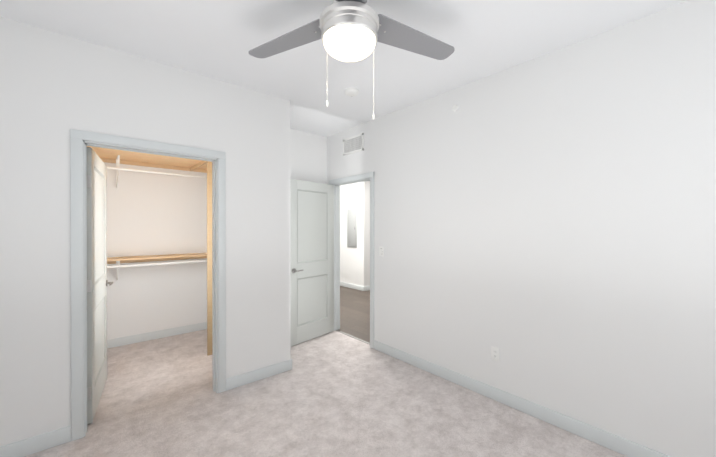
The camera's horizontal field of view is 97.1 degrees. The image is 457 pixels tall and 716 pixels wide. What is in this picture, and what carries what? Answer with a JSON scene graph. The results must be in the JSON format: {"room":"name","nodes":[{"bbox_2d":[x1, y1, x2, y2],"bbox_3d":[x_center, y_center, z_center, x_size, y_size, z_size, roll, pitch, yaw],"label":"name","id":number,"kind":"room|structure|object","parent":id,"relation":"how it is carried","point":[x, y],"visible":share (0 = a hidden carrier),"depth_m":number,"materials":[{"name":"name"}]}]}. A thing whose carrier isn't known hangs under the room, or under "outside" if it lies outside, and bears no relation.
{"room":"empty bedroom","nodes":[
{"label":"empty bedroom","id":0,"kind":"room"},
{"bbox_2d":[0,16,289,446],"bbox_3d":[-1.833,0.071,2.358,2.890,2.765,0.120,0,0,-41],"label":"wall","id":1,"kind":"structure","parent":0,"point":[55,87],"depth_m":2.19,"materials":[{"name":"white paint"}]},
{"bbox_2d":[0,426,70,456],"bbox_3d":[-2.368,1.403,1.817,1.066,0.105,0.014,0,0,-41],"label":"baseboard","id":2,"kind":"structure","parent":1,"relation":"attached to","point":[54,438],"depth_m":2.05,"materials":[{"name":"white paint"}]},
{"bbox_2d":[87,147,113,423],"bbox_3d":[-2.213,0.420,2.689,0.142,2.040,0.878,0,0,-33],"label":"closet door","id":3,"kind":"structure","parent":1,"relation":"in","point":[97,282],"depth_m":2.55,"materials":[{"name":"grey paint"}]},
{"bbox_2d":[70,129,225,440],"bbox_3d":[-1.617,0.415,2.544,0.908,2.075,0.128,0,0,-41],"label":"door frame","id":4,"kind":"structure","parent":1,"relation":"attached to","point":[214,161],"depth_m":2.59,"materials":[{"name":"white paint"}]},
{"bbox_2d":[226,358,291,390],"bbox_3d":[-0.942,1.399,3.039,0.638,0.105,0.017,0,0,-41],"label":"baseboard","id":5,"kind":"structure","parent":1,"relation":"attached to","point":[255,375],"depth_m":3.01,"materials":[{"name":"white paint"}]},
{"bbox_2d":[104,162,206,339],"bbox_3d":[-2.655,0.065,4.221,1.720,2.765,0.120,0,0,-41],"label":"wall","id":6,"kind":"structure","parent":0,"point":[154,214],"depth_m":4.14,"materials":[{"name":"white paint"}]},
{"bbox_2d":[87,146,211,355],"bbox_3d":[-2.068,0.295,3.443,1.600,2.309,1.826,0,0,-41],"label":"closet shelving","id":7,"kind":"object","parent":6,"relation":"attached to","point":[118,157],"visible":0.27,"depth_m":3.80,"materials":[{"name":"brown wood"}]},
{"bbox_2d":[107,322,206,348],"bbox_3d":[-2.661,1.395,4.132,1.530,0.105,0.014,0,0,-41],"label":"baseboard","id":8,"kind":"structure","parent":6,"relation":"attached to","point":[131,339],"depth_m":4.12,"materials":[{"name":"white paint"}]},
{"bbox_2d":[290,129,326,183],"bbox_3d":[-0.833,0.064,4.305,1.160,2.765,0.120,0,0,-41],"label":"wall","id":9,"kind":"structure","parent":0,"point":[308,156],"depth_m":4.35,"materials":[{"name":"white paint"}]},
{"bbox_2d":[25,329,626,456],"bbox_3d":[-0.774,1.505,1.972,3.990,0.100,5.990,0,0,-41],"label":"floor carpet","id":10,"kind":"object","parent":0,"point":[334,394],"visible":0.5,"depth_m":2.48,"materials":[{"name":"beige carpet"}]},
{"bbox_2d":[0,0,687,136],"bbox_3d":[-0.752,-1.360,1.982,4.050,0.100,5.990,0,0,-41],"label":"ceiling","id":11,"kind":"structure","parent":0,"point":[218,39],"depth_m":2.17,"materials":[{"name":"white paint"}]},
{"bbox_2d":[344,88,358,96],"bbox_3d":[-0.061,-1.292,3.013,0.136,0.044,0.136,0,0,-41],"label":"smoke detector","id":12,"kind":"object","parent":11,"relation":"attached to","point":[351,92],"visible":1,"depth_m":2.98,"materials":[{"name":"white plastic"}]},
{"bbox_2d":[249,0,454,119],"bbox_3d":[-0.005,-0.952,1.761,1.213,0.715,1.256,0,0,-41],"label":"ceiling fan","id":13,"kind":"object","parent":11,"relation":"hanging from","point":[350,30],"visible":1,"depth_m":1.66,"materials":[{"name":"silver metal"}]},
{"bbox_2d":[336,330,369,344],"bbox_3d":[-0.057,1.444,4.203,0.030,0.006,0.778,0,0,-41],"label":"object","id":14,"kind":"structure","parent":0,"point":[353,337],"depth_m":4.19,"materials":[{"name":"grey"}]},
{"bbox_2d":[340,181,367,285],"bbox_3d":[-0.696,0.051,8.316,0.120,2.765,2.700,0,0,-41],"label":"wall","id":15,"kind":"structure","parent":0,"point":[354,266],"depth_m":7.47,"materials":[{"name":"white paint"}]},
{"bbox_2d":[340,282,362,290],"bbox_3d":[-0.715,1.381,8.239,0.014,0.105,2.560,0,0,-41],"label":"baseboard","id":16,"kind":"structure","parent":15,"relation":"attached to","point":[357,287],"depth_m":7.57,"materials":[{"name":"white paint"}]},
{"bbox_2d":[347,208,356,247],"bbox_3d":[-0.149,-0.009,7.567,0.021,0.930,0.350,0,0,-41],"label":"electrical panel","id":17,"kind":"object","parent":15,"relation":"attached to","point":[351,228],"visible":1,"depth_m":7.54,"materials":[{"name":"grey metal"}]},
{"bbox_2d":[339,286,369,342],"bbox_3d":[1.062,1.488,6.995,5.330,0.100,7.000,0,0,-41],"label":"floor","id":18,"kind":"structure","parent":0,"point":[354,312],"depth_m":5.43,"materials":[{"name":"brown wood"}]},
{"bbox_2d":[368,181,369,285],"bbox_3d":[1.358,0.050,8.375,3.080,2.765,0.120,0,0,-41],"label":"wall","id":19,"kind":"structure","parent":0,"point":[368,233],"depth_m":7.35,"materials":[{"name":"white paint"}]},
{"bbox_2d":[363,286,369,290],"bbox_3d":[1.305,1.381,8.246,3.094,0.105,0.014,0,0,-41],"label":"baseboard","id":20,"kind":"structure","parent":19,"relation":"attached to","point":[365,288],"depth_m":7.29,"materials":[{"name":"white paint"}]},
{"bbox_2d":[327,0,715,456],"bbox_3d":[1.145,0.070,2.792,0.120,2.765,4.750,0,0,-41],"label":"wall","id":21,"kind":"structure","parent":0,"point":[545,224],"depth_m":2.25,"materials":[{"name":"white paint"}]},
{"bbox_2d":[290,179,333,346],"bbox_3d":[-0.594,0.415,4.140,0.142,2.040,0.780,0,0,39],"label":"bedroom door","id":22,"kind":"structure","parent":21,"relation":"in","point":[311,260],"depth_m":4.10,"materials":[{"name":"grey paint"}]},
{"bbox_2d":[329,172,373,348],"bbox_3d":[-0.057,0.381,4.199,0.153,2.133,0.926,0,0,-41],"label":"door frame","id":23,"kind":"structure","parent":21,"relation":"attached to","point":[337,256],"depth_m":4.31,"materials":[{"name":"white paint"}]},
{"bbox_2d":[343,133,363,155],"bbox_3d":[-0.064,-1.087,4.103,0.010,0.220,0.420,0,0,-41],"label":"air vent","id":24,"kind":"object","parent":21,"relation":"in","point":[353,144],"visible":1,"depth_m":4.09,"materials":[{"name":"white plastic"}]},
{"bbox_2d":[379,246,383,255],"bbox_3d":[0.272,0.269,3.711,0.013,0.116,0.070,0,0,-41],"label":"light switch","id":25,"kind":"object","parent":21,"relation":"attached to","point":[381,250],"visible":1,"depth_m":3.71,"materials":[{"name":"white plastic"}]},
{"bbox_2d":[491,346,498,361],"bbox_3d":[1.161,1.062,2.677,0.009,0.116,0.070,0,0,-41],"label":"duplex electrical outlet","id":26,"kind":"object","parent":21,"relation":"attached to","point":[494,353],"visible":1,"depth_m":2.67,"materials":[{"name":"white plastic"}]},
{"bbox_2d":[374,340,670,456],"bbox_3d":[1.367,1.401,2.434,0.014,0.105,3.611,0,0,-41],"label":"baseboard","id":27,"kind":"structure","parent":21,"relation":"attached to","point":[628,448],"depth_m":2.44,"materials":[{"name":"white paint"}]}
]}

